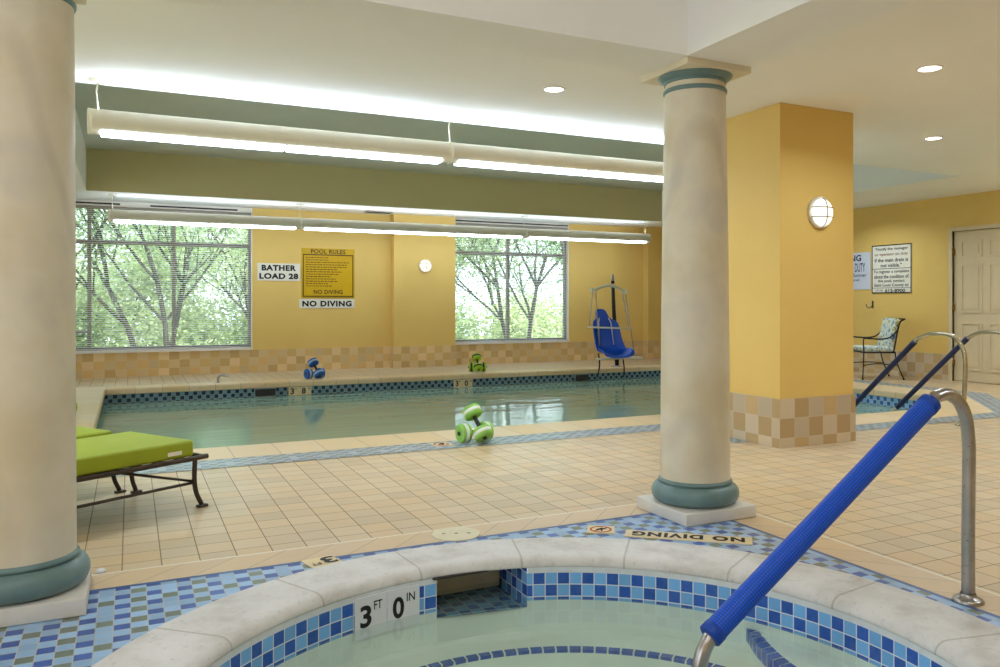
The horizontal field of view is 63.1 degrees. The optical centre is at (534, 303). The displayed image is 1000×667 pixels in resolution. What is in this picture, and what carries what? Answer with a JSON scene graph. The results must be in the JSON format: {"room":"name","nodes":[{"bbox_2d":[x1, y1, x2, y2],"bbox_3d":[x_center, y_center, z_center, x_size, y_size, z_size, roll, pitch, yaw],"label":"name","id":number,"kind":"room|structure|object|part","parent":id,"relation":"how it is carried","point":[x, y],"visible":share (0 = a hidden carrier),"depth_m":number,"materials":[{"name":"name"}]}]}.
{"room":"indoor swimming pool","nodes":[
{"label":"indoor swimming pool","id":0,"kind":"room"},
{"bbox_2d":[76,203,661,349],"bbox_3d":[-3.268,-0.185,13.394,14.900,2.731,0.390,0,0,-26],"label":"wall","id":1,"kind":"structure","parent":0,"point":[397,304],"depth_m":13.75,"materials":[{"name":"yellow paint"}]},
{"bbox_2d":[76,199,252,353],"bbox_3d":[-6.540,-0.388,11.799,4.620,2.225,0.185,0,0,-26],"label":"window","id":2,"kind":"structure","parent":1,"relation":"in","point":[174,243],"depth_m":12.28,"materials":[{"name":"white metal"}]},
{"bbox_2d":[76,201,120,205],"bbox_3d":[-6.356,-1.458,11.809,0.600,0.036,0.008,0,0,-26],"label":"slot vent","id":3,"kind":"object","parent":2,"relation":"attached to","point":[78,202],"visible":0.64,"depth_m":11.81,"materials":[{"name":"grey metal"}]},
{"bbox_2d":[76,205,250,349],"bbox_3d":[-6.535,-0.377,11.788,4.590,2.114,0.036,0,0,-26],"label":"window blind","id":4,"kind":"object","parent":2,"relation":"attached to","point":[84,206],"visible":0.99,"depth_m":12.34,"materials":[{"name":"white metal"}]},
{"bbox_3d":[-6.529,-0.365,11.775,0.002,2.090,0.002,0,0,-26],"label":"ladder cord","id":5,"kind":"part","parent":4,"relation":"part of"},
{"bbox_3d":[-6.512,-1.470,11.742,4.620,0.059,0.011,0,0,-26],"label":"head panel","id":6,"kind":"part","parent":2,"relation":"part of","materials":[{"name":"white paint"}]},
{"bbox_3d":[-6.525,0.705,11.768,4.620,0.041,0.115,0,0,-26],"label":"sill","id":7,"kind":"part","parent":2,"relation":"part of","materials":[{"name":"white paint"}]},
{"bbox_2d":[149,205,237,210],"bbox_3d":[-5.188,-1.455,12.391,1.250,0.036,0.008,0,0,-26],"label":"slot vent","id":8,"kind":"object","parent":2,"relation":"attached to","point":[157,206],"visible":1,"depth_m":12.37,"materials":[{"name":"grey metal"}]},
{"bbox_2d":[257,263,299,280],"bbox_3d":[-4.082,-0.501,12.952,0.655,0.277,0.013,0,0,-26],"label":"wall sign","id":9,"kind":"object","parent":1,"relation":"attached to","point":[265,271],"visible":1,"depth_m":12.95,"materials":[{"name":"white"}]},
{"bbox_2d":[299,299,353,307],"bbox_3d":[-3.400,0.002,13.293,0.895,0.148,0.013,0,0,-26],"label":"wall sign","id":10,"kind":"object","parent":1,"relation":"attached to","point":[303,303],"visible":1,"depth_m":13.28,"materials":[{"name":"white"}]},
{"bbox_2d":[301,248,353,297],"bbox_3d":[-3.384,-0.495,13.300,0.860,0.806,0.014,0,0,-26],"label":"wall sign","id":11,"kind":"object","parent":1,"relation":"attached to","point":[325,273],"visible":1,"depth_m":13.29,"materials":[{"name":"gold metal"}]},
{"bbox_2d":[306,257,346,283],"bbox_3d":[-3.390,-0.516,13.291,0.700,0.474,0.001,0,0,-26],"label":"print","id":12,"kind":"object","parent":11,"relation":"attached to","point":[319,270],"depth_m":13.28},
{"bbox_2d":[76,340,660,378],"bbox_3d":[-3.216,0.902,13.289,14.500,0.355,0.184,0,0,-26],"label":"baseboard","id":13,"kind":"structure","parent":1,"relation":"attached to","point":[98,365],"depth_m":13.32,"materials":[{"name":"tile"}]},
{"bbox_2d":[419,259,431,272],"bbox_3d":[-1.857,-0.640,13.829,0.224,0.224,0.090,0,0,-26],"label":"wall lamp","id":14,"kind":"object","parent":1,"relation":"attached to","point":[425,265],"visible":1,"depth_m":13.81,"materials":[{"name":"white glass"}]},
{"bbox_2d":[455,218,569,344],"bbox_3d":[-0.419,-0.388,14.850,2.300,2.225,0.185,0,0,-26],"label":"window","id":15,"kind":"structure","parent":1,"relation":"in","point":[527,340],"depth_m":14.89,"materials":[{"name":"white metal"}]},
{"bbox_2d":[455,223,566,341],"bbox_3d":[-0.413,-0.377,14.839,2.270,2.114,0.036,0,0,-26],"label":"window blind","id":16,"kind":"object","parent":15,"relation":"attached to","point":[487,242],"visible":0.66,"depth_m":14.80,"materials":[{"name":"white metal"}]},
{"bbox_3d":[-0.855,-0.365,14.604,0.002,2.090,0.002,0,0,-26],"label":"ladder cord","id":17,"kind":"part","parent":16,"relation":"part of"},
{"bbox_2d":[455,219,568,226],"bbox_3d":[-0.386,-1.460,14.784,2.280,0.036,0.008,0,0,-26],"label":"slot vent","id":18,"kind":"object","parent":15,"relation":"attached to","point":[456,220],"visible":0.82,"depth_m":14.76,"materials":[{"name":"grey metal"}]},
{"bbox_3d":[-0.390,-1.470,14.793,2.300,0.059,0.011,0,0,-26],"label":"head panel","id":19,"kind":"part","parent":15,"relation":"part of","materials":[{"name":"white paint"}]},
{"bbox_3d":[-0.403,0.705,14.819,2.300,0.041,0.115,0,0,-26],"label":"sill","id":20,"kind":"part","parent":15,"relation":"part of","materials":[{"name":"white paint"}]},
{"bbox_2d":[74,0,999,227],"bbox_3d":[0.539,-1.960,5.755,14.900,0.919,17.420,0,0,-26],"label":"ceiling","id":21,"kind":"structure","parent":0,"point":[865,69],"depth_m":6.29,"materials":[{"name":"paint"}]},
{"bbox_2d":[87,77,662,181],"bbox_3d":[-0.144,-1.312,6.822,6.335,0.376,0.170,0,0,-26],"label":"pendant lamp","id":22,"kind":"object","parent":21,"relation":"hanging from","point":[105,123],"visible":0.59,"depth_m":6.13,"materials":[{"name":"white metal"}]},
{"bbox_2d":[363,211,392,213],"bbox_3d":[-2.573,-1.492,13.321,0.440,0.015,0.180,0,0,-26],"label":"ceiling vent","id":23,"kind":"object","parent":21,"relation":"in","point":[364,211],"visible":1,"depth_m":13.27,"materials":[{"name":"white metal"}]},
{"bbox_2d":[108,193,650,242],"bbox_3d":[-1.867,-1.307,13.092,8.886,0.386,0.170,0,0,-26],"label":"pendant lamp","id":24,"kind":"object","parent":21,"relation":"hanging from","point":[114,215],"visible":1,"depth_m":12.57,"materials":[{"name":"white metal"}]},
{"bbox_2d":[168,0,747,72],"bbox_3d":[-2.218,-1.659,2.635,7.180,0.923,0.345,0,0,-26],"label":"ceiling beam","id":25,"kind":"structure","parent":21,"relation":"attached to","point":[644,36],"depth_m":3.62,"materials":[{"name":"paint"}]},
{"bbox_2d":[542,86,565,92],"bbox_3d":[0.132,-1.497,5.686,0.168,0.006,0.168,0,0,-26],"label":"recessed light","id":26,"kind":"object","parent":21,"relation":"in","point":[550,89],"visible":1,"depth_m":5.69,"materials":[{"name":"white paint"}]},
{"bbox_2d":[688,0,915,64],"bbox_3d":[2.460,-1.659,0.877,0.375,0.923,6.975,0,0,-26],"label":"ceiling beam","id":27,"kind":"structure","parent":21,"relation":"attached to","point":[746,32],"depth_m":3.59,"materials":[{"name":"paint"}]},
{"bbox_2d":[915,64,943,72],"bbox_3d":[2.518,-1.497,5.182,0.168,0.006,0.168,0,0,-26],"label":"recessed light","id":28,"kind":"object","parent":21,"relation":"in","point":[927,68],"visible":1,"depth_m":5.18,"materials":[{"name":"white paint"}]},
{"bbox_2d":[924,136,943,140],"bbox_3d":[3.616,-1.497,7.372,0.168,0.006,0.168,0,0,-26],"label":"recessed light","id":29,"kind":"object","parent":21,"relation":"in","point":[933,137],"visible":1,"depth_m":7.38,"materials":[{"name":"white paint"}]},
{"bbox_2d":[76,358,999,594],"bbox_3d":[0.539,1.080,5.755,14.900,0.001,17.420,0,0,-26],"label":"floor","id":30,"kind":"structure","parent":0,"point":[910,513],"depth_m":4.62,"materials":[{"name":"tile"}]},
{"bbox_2d":[95,568,105,572],"bbox_3d":[-1.745,1.071,3.265,0.040,0.012,0.040,0,0,-26],"label":"cap","id":31,"kind":"object","parent":30,"relation":"on","point":[100,570],"visible":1,"depth_m":3.25,"materials":[{"name":"white plastic"}]},
{"bbox_2d":[76,426,125,493],"bbox_3d":[-3.135,0.694,3.966,0.624,0.772,2.041,0,0,32],"label":"sun lounger","id":32,"kind":"object","parent":30,"relation":"on","point":[81,432],"visible":0.18,"depth_m":4.61,"materials":[{"name":"fabric"}]},
{"bbox_2d":[76,426,110,438],"bbox_3d":[-2.945,0.763,4.272,0.572,0.086,1.155,0,0,32],"label":"seat cushion","id":33,"kind":"object","parent":32,"relation":"on","point":[81,432],"depth_m":4.57,"materials":[{"name":"fabric"}]},
{"bbox_3d":[-2.377,0.949,4.631,0.041,0.262,0.078,0,0,32],"label":"leg","id":34,"kind":"part","parent":32,"relation":"part of","materials":[{"name":"brown metal"}]},
{"bbox_2d":[76,431,208,508],"bbox_3d":[-2.537,0.694,3.647,0.624,0.772,2.041,0,0,32],"label":"sun lounger","id":35,"kind":"object","parent":30,"relation":"on","point":[110,454],"visible":0.68,"depth_m":4.12,"materials":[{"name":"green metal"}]},
{"bbox_2d":[76,431,192,476],"bbox_3d":[-2.347,0.763,3.953,0.572,0.086,1.155,0,0,32],"label":"seat cushion","id":36,"kind":"object","parent":35,"relation":"on","point":[111,453],"depth_m":4.08,"materials":[{"name":"fabric"}]},
{"bbox_3d":[-2.275,0.949,4.621,0.041,0.262,0.078,0,0,32],"label":"leg","id":37,"kind":"part","parent":35,"relation":"part of","materials":[{"name":"brown metal"}]},
{"bbox_3d":[-2.537,0.818,3.647,0.595,0.027,2.041,0,0,32],"label":"frame rail","id":38,"kind":"part","parent":35,"relation":"part of","materials":[{"name":"brown metal"}]},
{"bbox_3d":[-1.779,0.949,4.312,0.041,0.262,0.078,0,0,32],"label":"leg","id":39,"kind":"part","parent":35,"relation":"part of","materials":[{"name":"brown metal"}]},
{"bbox_2d":[0,503,999,666],"bbox_3d":[0.140,1.535,2.252,3.500,0.930,3.445,0,0,-26],"label":"hot tub","id":40,"kind":"object","parent":30,"relation":"in","point":[539,591],"visible":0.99,"depth_m":3.20,"materials":[{"name":"stone"}]},
{"bbox_2d":[0,0,91,627],"bbox_3d":[-1.840,-0.060,2.902,0.446,2.274,0.446,0,0,-26],"label":"round column","id":41,"kind":"structure","parent":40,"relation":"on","point":[45,575],"depth_m":2.79,"materials":[{"name":"stone"}]},
{"bbox_3d":[-1.840,0.955,2.902,0.446,0.124,0.446,0,0,-26],"label":"moulding","id":42,"kind":"part","parent":41,"relation":"part of","materials":[{"name":"teal paint"}]},
{"bbox_2d":[301,555,341,567],"bbox_3d":[-0.887,1.074,3.384,0.132,0.004,0.118,0,0,-40],"label":"depth marker","id":43,"kind":"object","parent":40,"relation":"on","point":[329,559],"visible":1,"depth_m":3.38,"materials":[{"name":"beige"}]},
{"bbox_3d":[-0.635,1.206,3.132,0.143,0.159,0.009,0,0,-42],"label":"depth plate","id":44,"kind":"part","parent":40,"relation":"part of","materials":[{"name":"white tile"}]},
{"bbox_3d":[-0.523,1.206,3.221,0.141,0.159,0.009,0,0,-35],"label":"depth plate","id":45,"kind":"part","parent":40,"relation":"part of","materials":[{"name":"white tile"}]},
{"bbox_2d":[432,527,479,541],"bbox_3d":[-0.367,1.074,3.789,0.224,0.007,0.224,0,0,-26],"label":"lid","id":46,"kind":"object","parent":40,"relation":"on","point":[455,534],"visible":1,"depth_m":3.77,"materials":[{"name":"plastic"}]},
{"bbox_2d":[586,525,614,533],"bbox_3d":[0.313,1.073,3.862,0.130,0.014,0.130,0,0,7],"label":"no diving symbol","id":47,"kind":"object","parent":40,"relation":"on","point":[592,529],"visible":1,"depth_m":3.85,"materials":[{"name":"red"}]},
{"bbox_2d":[624,530,752,544],"bbox_3d":[0.703,1.074,3.739,0.575,0.004,0.112,0,0,13],"label":"marker","id":48,"kind":"object","parent":40,"relation":"on","point":[629,533],"visible":1,"depth_m":3.73,"materials":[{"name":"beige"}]},
{"bbox_2d":[637,56,755,526],"bbox_3d":[0.826,-0.060,4.197,0.446,2.274,0.446,0,0,-26],"label":"round column","id":49,"kind":"structure","parent":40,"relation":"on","point":[694,486],"depth_m":4.05,"materials":[{"name":"stone"}]},
{"bbox_3d":[0.826,0.955,4.197,0.446,0.124,0.446,0,0,-26],"label":"moulding","id":50,"kind":"part","parent":49,"relation":"part of","materials":[{"name":"teal paint"}]},
{"bbox_2d":[692,388,984,666],"bbox_3d":[1.036,0.837,2.673,1.288,1.078,0.104,0,0,-26],"label":"handrail","id":51,"kind":"object","parent":40,"relation":"on","point":[726,618],"visible":1,"depth_m":2.66,"materials":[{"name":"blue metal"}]},
{"bbox_2d":[76,364,999,476],"bbox_3d":[-0.085,1.653,9.371,10.150,1.154,6.990,0,0,-26],"label":"swimming pool","id":52,"kind":"object","parent":30,"relation":"in","point":[89,400],"visible":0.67,"depth_m":8.75,"materials":[{"name":"tile"}]},
{"bbox_2d":[215,374,227,382],"bbox_3d":[-4.261,1.018,11.052,0.164,0.116,0.069,0,0,-17],"label":"spout","id":53,"kind":"object","parent":52,"relation":"on","point":[220,375],"visible":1,"depth_m":11.03,"materials":[{"name":"silver metal"}]},
{"bbox_3d":[-3.275,1.222,11.322,0.310,0.117,0.011,0,0,-26],"label":"depth plate","id":54,"kind":"part","parent":52,"relation":"part of","materials":[{"name":"beige tile"}]},
{"bbox_2d":[304,368,324,378],"bbox_3d":[-3.152,0.998,11.614,0.290,0.150,0.150,0,0,-44],"label":"dumbbell","id":55,"kind":"object","parent":52,"relation":"on","point":[308,373],"visible":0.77,"depth_m":11.51,"materials":[{"name":"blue plastic"}]},
{"bbox_2d":[307,358,324,377],"bbox_3d":[-3.123,0.920,11.586,0.276,0.292,0.150,0,0,35],"label":"dumbbell","id":56,"kind":"object","parent":52,"relation":"on","point":[313,362],"visible":1,"depth_m":11.55,"materials":[{"name":"blue plastic"}]},
{"bbox_2d":[428,442,453,446],"bbox_3d":[-0.716,1.073,6.203,0.150,0.016,0.150,0,0,-29],"label":"no diving symbol","id":57,"kind":"object","parent":52,"relation":"on","point":[439,444],"visible":1,"depth_m":6.19,"materials":[{"name":"red"}]},
{"bbox_3d":[-1.098,1.222,12.407,0.305,0.117,0.011,0,0,-26],"label":"depth plate","id":58,"kind":"part","parent":52,"relation":"part of","materials":[{"name":"beige tile"}]},
{"bbox_2d":[455,421,493,442],"bbox_3d":[-0.469,0.998,6.309,0.290,0.150,0.150,0,0,-34],"label":"dumbbell","id":59,"kind":"object","parent":52,"relation":"on","point":[463,432],"visible":0.71,"depth_m":6.22,"materials":[{"name":"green plastic"}]},
{"bbox_2d":[462,403,492,441],"bbox_3d":[-0.445,0.920,6.276,0.276,0.292,0.150,0,0,45],"label":"dumbbell","id":60,"kind":"object","parent":52,"relation":"on","point":[473,411],"visible":1,"depth_m":6.25,"materials":[{"name":"green plastic"}]},
{"bbox_3d":[-0.445,0.920,6.276,0.031,0.290,0.032,0,-39,-45],"label":"handle","id":61,"kind":"part","parent":60,"relation":"part of","materials":[{"name":"black plastic"}]},
{"bbox_2d":[472,353,482,371],"bbox_3d":[-0.900,0.920,12.738,0.150,0.292,0.276,0,0,-17],"label":"dumbbell","id":62,"kind":"object","parent":52,"relation":"on","point":[476,357],"visible":1,"depth_m":12.72,"materials":[{"name":"plastic"}]},
{"bbox_2d":[468,362,486,371],"bbox_3d":[-0.905,0.998,12.778,0.290,0.150,0.150,0,0,-7],"label":"dumbbell","id":63,"kind":"object","parent":52,"relation":"on","point":[471,364],"visible":0.92,"depth_m":12.72,"materials":[{"name":"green plastic"}]},
{"bbox_2d":[96,377,908,448],"bbox_3d":[-0.239,1.272,9.524,8.690,0.001,5.940,0,0,-26],"label":"pool water","id":64,"kind":"object","parent":52,"relation":"in","point":[209,423],"visible":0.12,"depth_m":9.66,"materials":[{"name":"green liquid"}]},
{"bbox_2d":[587,274,642,377],"bbox_3d":[1.337,0.358,13.337,0.674,1.706,1.224,0,0,31],"label":"lift","id":65,"kind":"object","parent":52,"relation":"on","point":[608,340],"visible":1,"depth_m":13.32,"materials":[{"name":"blue plastic"}]},
{"bbox_3d":[0.902,0.096,13.087,0.016,0.568,0.307,0,0,14],"label":"hanger rod","id":66,"kind":"part","parent":65,"relation":"part of","materials":[{"name":"silver metal"}]},
{"bbox_3d":[1.014,0.296,13.209,0.018,0.962,0.116,0,0,-26],"label":"hanger rod","id":67,"kind":"part","parent":65,"relation":"part of","materials":[{"name":"silver metal"}]},
{"bbox_3d":[1.492,0.116,13.392,0.018,0.567,0.259,0,0,-17],"label":"hanger rod","id":68,"kind":"part","parent":65,"relation":"part of","materials":[{"name":"silver metal"}]},
{"bbox_3d":[1.575,0.316,13.517,0.166,0.963,0.017,0,0,21],"label":"hanger rod","id":69,"kind":"part","parent":65,"relation":"part of","materials":[{"name":"silver metal"}]},
{"bbox_2d":[726,103,855,448],"bbox_3d":[1.998,-0.210,6.572,0.784,2.580,0.784,0,0,-26],"label":"square pillar","id":70,"kind":"structure","parent":30,"relation":"on","point":[791,279],"depth_m":6.25,"materials":[{"name":"yellow paint"}]},
{"bbox_2d":[808,197,833,228],"bbox_3d":[2.201,-0.696,6.198,0.244,0.244,0.090,0,0,-26],"label":"wall lamp","id":71,"kind":"object","parent":70,"relation":"attached to","point":[820,210],"visible":1,"depth_m":6.17,"materials":[{"name":"white glass"}]},
{"bbox_3d":[2.204,-0.696,6.192,0.215,0.215,0.052,0,0,-26],"label":"globe","id":72,"kind":"part","parent":71,"relation":"part of"},
{"bbox_2d":[853,318,904,379],"bbox_3d":[4.957,0.643,11.785,0.615,0.873,0.596,0,0,4],"label":"garden chair","id":73,"kind":"object","parent":30,"relation":"on","point":[889,330],"visible":0.84,"depth_m":11.56,"materials":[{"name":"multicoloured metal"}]},
{"bbox_3d":[4.655,0.875,11.523,0.034,0.391,0.022,0,0,3],"label":"leg","id":74,"kind":"part","parent":73,"relation":"part of","materials":[{"name":"black metal"}]},
{"bbox_3d":[4.925,0.526,12.068,0.484,0.309,0.022,0,0,4],"label":"armrest","id":75,"kind":"part","parent":73,"relation":"part of","materials":[{"name":"black metal"}]},
{"bbox_2d":[853,345,892,351],"bbox_3d":[4.884,0.650,11.790,0.440,0.070,0.530,0,0,4],"label":"seat cushion","id":76,"kind":"object","parent":73,"relation":"on","point":[856,348],"depth_m":11.54,"materials":[{"name":"fabric"}]},
{"bbox_3d":[4.879,0.695,11.509,0.432,0.022,0.022,0,0,4],"label":"seat frame","id":77,"kind":"part","parent":73,"relation":"part of","materials":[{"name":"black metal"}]},
{"bbox_3d":[4.890,0.526,11.509,0.484,0.309,0.022,0,0,4],"label":"armrest","id":78,"kind":"part","parent":73,"relation":"part of","materials":[{"name":"black metal"}]},
{"bbox_2d":[877,318,898,346],"bbox_3d":[5.115,0.422,11.775,0.152,0.429,0.500,0,0,4],"label":"cushion","id":79,"kind":"object","parent":73,"relation":"on","point":[890,326],"depth_m":11.64,"materials":[{"name":"fabric"}]},
{"bbox_3d":[5.156,0.455,11.512,0.175,0.497,0.028,0,0,4],"label":"post","id":80,"kind":"part","parent":73,"relation":"part of","materials":[{"name":"black metal"}]},
{"bbox_2d":[856,331,967,425],"bbox_3d":[3.432,0.801,7.813,0.104,1.096,1.574,0,0,-26],"label":"handrail","id":81,"kind":"object","parent":30,"relation":"on","point":[912,343],"visible":0.79,"depth_m":7.53,"materials":[{"name":"silver metal"}]},
{"bbox_2d":[891,330,999,411],"bbox_3d":[4.138,0.801,8.198,0.104,1.096,1.616,0,0,-26],"label":"handrail","id":82,"kind":"object","parent":30,"relation":"on","point":[965,339],"visible":0.9,"depth_m":8.23,"materials":[{"name":"silver metal"}]},
{"bbox_2d":[853,190,999,380],"bbox_3d":[7.126,-0.185,9.038,0.220,2.731,17.420,0,0,-26],"label":"wall","id":83,"kind":"structure","parent":0,"point":[925,224],"depth_m":11.85,"materials":[{"name":"yellow paint"}]},
{"bbox_2d":[853,252,870,289],"bbox_3d":[4.977,-0.511,13.088,0.013,0.582,1.054,0,0,-26],"label":"wall sign","id":84,"kind":"object","parent":83,"relation":"attached to","point":[861,261],"visible":0.22,"depth_m":12.77,"materials":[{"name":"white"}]},
{"bbox_2d":[872,243,911,292],"bbox_3d":[5.383,-0.524,12.273,0.013,0.736,0.712,0,0,-26],"label":"wall sign","id":85,"kind":"object","parent":83,"relation":"attached to","point":[892,263],"visible":1,"depth_m":12.25,"materials":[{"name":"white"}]},
{"bbox_2d":[853,351,947,379],"bbox_3d":[7.059,0.896,8.910,0.014,0.367,16.850,0,0,-26],"label":"baseboard","id":86,"kind":"structure","parent":83,"relation":"attached to","point":[914,364],"depth_m":12.01,"materials":[{"name":"tile"}]},
{"bbox_2d":[948,223,999,383],"bbox_3d":[6.075,0.009,10.956,0.150,2.141,1.060,0,0,-26],"label":"door","id":87,"kind":"structure","parent":83,"relation":"in","point":[976,307],"depth_m":11.09,"materials":[{"name":"beige paint"}]},
{"bbox_3d":[6.075,0.025,10.956,0.012,1.790,0.722,0,0,-26],"label":"panel moulding","id":88,"kind":"part","parent":87,"relation":"part of","materials":[{"name":"beige paint"}]},
{"label":"outside","id":89,"kind":"structure","parent":0,"visible":0},
{"bbox_3d":[-4.300,1.980,31.042,100.000,0.100,32.000,0,0,-26],"label":"lawn","id":90,"kind":"structure","parent":89,"visible":0},
{"bbox_2d":[76,272,145,346],"bbox_3d":[-12.121,0.297,20.311,3.570,3.560,3.940,0,0,17],"label":"shrub","id":91,"kind":"object","parent":90,"relation":"on","point":[80,301],"visible":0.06,"depth_m":20.42,"materials":[{"name":"green plant"}]},
{"bbox_2d":[76,208,179,327],"bbox_3d":[-10.165,-2.043,17.131,7.023,8.149,5.421,0,0,-29],"label":"tree","id":92,"kind":"object","parent":90,"relation":"on","point":[128,226],"visible":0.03,"depth_m":18.29,"materials":[{"name":"green plant"}]},
{"bbox_2d":[76,223,243,346],"bbox_3d":[-10.537,-0.449,21.434,4.857,4.967,5.606,0,0,-26],"label":"tree","id":93,"kind":"object","parent":90,"relation":"on","point":[146,282],"visible":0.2,"depth_m":20.72,"materials":[{"name":"green plant"}]},
{"bbox_2d":[76,208,247,345],"bbox_3d":[-7.443,-1.549,16.461,5.426,7.194,8.276,0,0,33],"label":"tree","id":94,"kind":"object","parent":90,"relation":"on","point":[187,260],"visible":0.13,"depth_m":16.11,"materials":[{"name":"green plant"}]},
{"bbox_2d":[78,280,247,346],"bbox_3d":[-9.239,0.619,20.767,4.654,2.922,3.693,0,0,4],"label":"shrub","id":95,"kind":"object","parent":90,"relation":"on","point":[155,329],"visible":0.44,"depth_m":20.34,"materials":[{"name":"green plant"}]},
{"bbox_2d":[110,225,247,335],"bbox_3d":[-7.290,-1.349,20.244,5.451,6.775,6.650,0,0,42],"label":"tree","id":96,"kind":"object","parent":90,"relation":"on","point":[244,283],"visible":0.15,"depth_m":19.72,"materials":[{"name":"green plant"}]},
{"bbox_2d":[199,293,247,343],"bbox_3d":[-7.218,0.405,22.319,3.824,3.330,4.586,0,0,40],"label":"shrub","id":97,"kind":"object","parent":90,"relation":"on","point":[242,328],"visible":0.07,"depth_m":21.64,"materials":[{"name":"green plant"}]},
{"bbox_2d":[209,228,247,310],"bbox_3d":[-7.382,-1.213,23.857,4.808,6.505,5.407,0,0,31],"label":"tree","id":98,"kind":"object","parent":90,"relation":"on","point":[232,228],"visible":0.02,"depth_m":23.12,"materials":[{"name":"green plant"}]},
{"bbox_2d":[455,289,499,338],"bbox_3d":[-2.927,0.633,24.895,4.635,2.928,3.581,0,0,-18],"label":"shrub","id":99,"kind":"object","parent":90,"relation":"on","point":[461,305],"visible":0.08,"depth_m":24.79,"materials":[{"name":"green plant"}]},
{"bbox_2d":[455,236,514,306],"bbox_3d":[-2.575,-1.471,21.282,5.410,7.027,6.442,0,0,13],"label":"tree","id":100,"kind":"object","parent":90,"relation":"on","point":[462,239],"visible":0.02,"depth_m":21.44,"materials":[{"name":"green plant"}]},
{"bbox_2d":[455,237,539,321],"bbox_3d":[-1.187,-2.502,25.055,6.987,9.069,6.720,0,0,-21],"label":"tree","id":101,"kind":"object","parent":90,"relation":"on","point":[489,250],"visible":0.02,"depth_m":25.90,"materials":[{"name":"green plant"}]},
{"bbox_2d":[455,236,562,337],"bbox_3d":[-0.941,-1.546,19.427,6.633,7.190,6.463,0,0,6],"label":"tree","id":102,"kind":"object","parent":90,"relation":"on","point":[456,237],"visible":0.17,"depth_m":19.65,"materials":[{"name":"green plant"}]},
{"bbox_2d":[467,265,562,338],"bbox_3d":[-0.366,0.438,25.161,3.784,3.321,3.985,0,0,28],"label":"shrub","id":103,"kind":"object","parent":90,"relation":"on","point":[553,292],"visible":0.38,"depth_m":24.78,"materials":[{"name":"green plant"}]},
{"bbox_2d":[514,238,562,288],"bbox_3d":[1.229,-2.716,27.373,6.192,9.502,8.155,0,0,2],"label":"tree","id":104,"kind":"object","parent":90,"relation":"on","point":[554,243],"visible":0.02,"depth_m":26.78,"materials":[{"name":"green plant"}]},
{"bbox_2d":[540,277,562,333],"bbox_3d":[1.737,0.585,26.663,3.677,2.948,4.309,0,0,24],"label":"shrub","id":105,"kind":"object","parent":90,"relation":"on","point":[557,277],"visible":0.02,"depth_m":25.92,"materials":[{"name":"green plant"}]}
]}

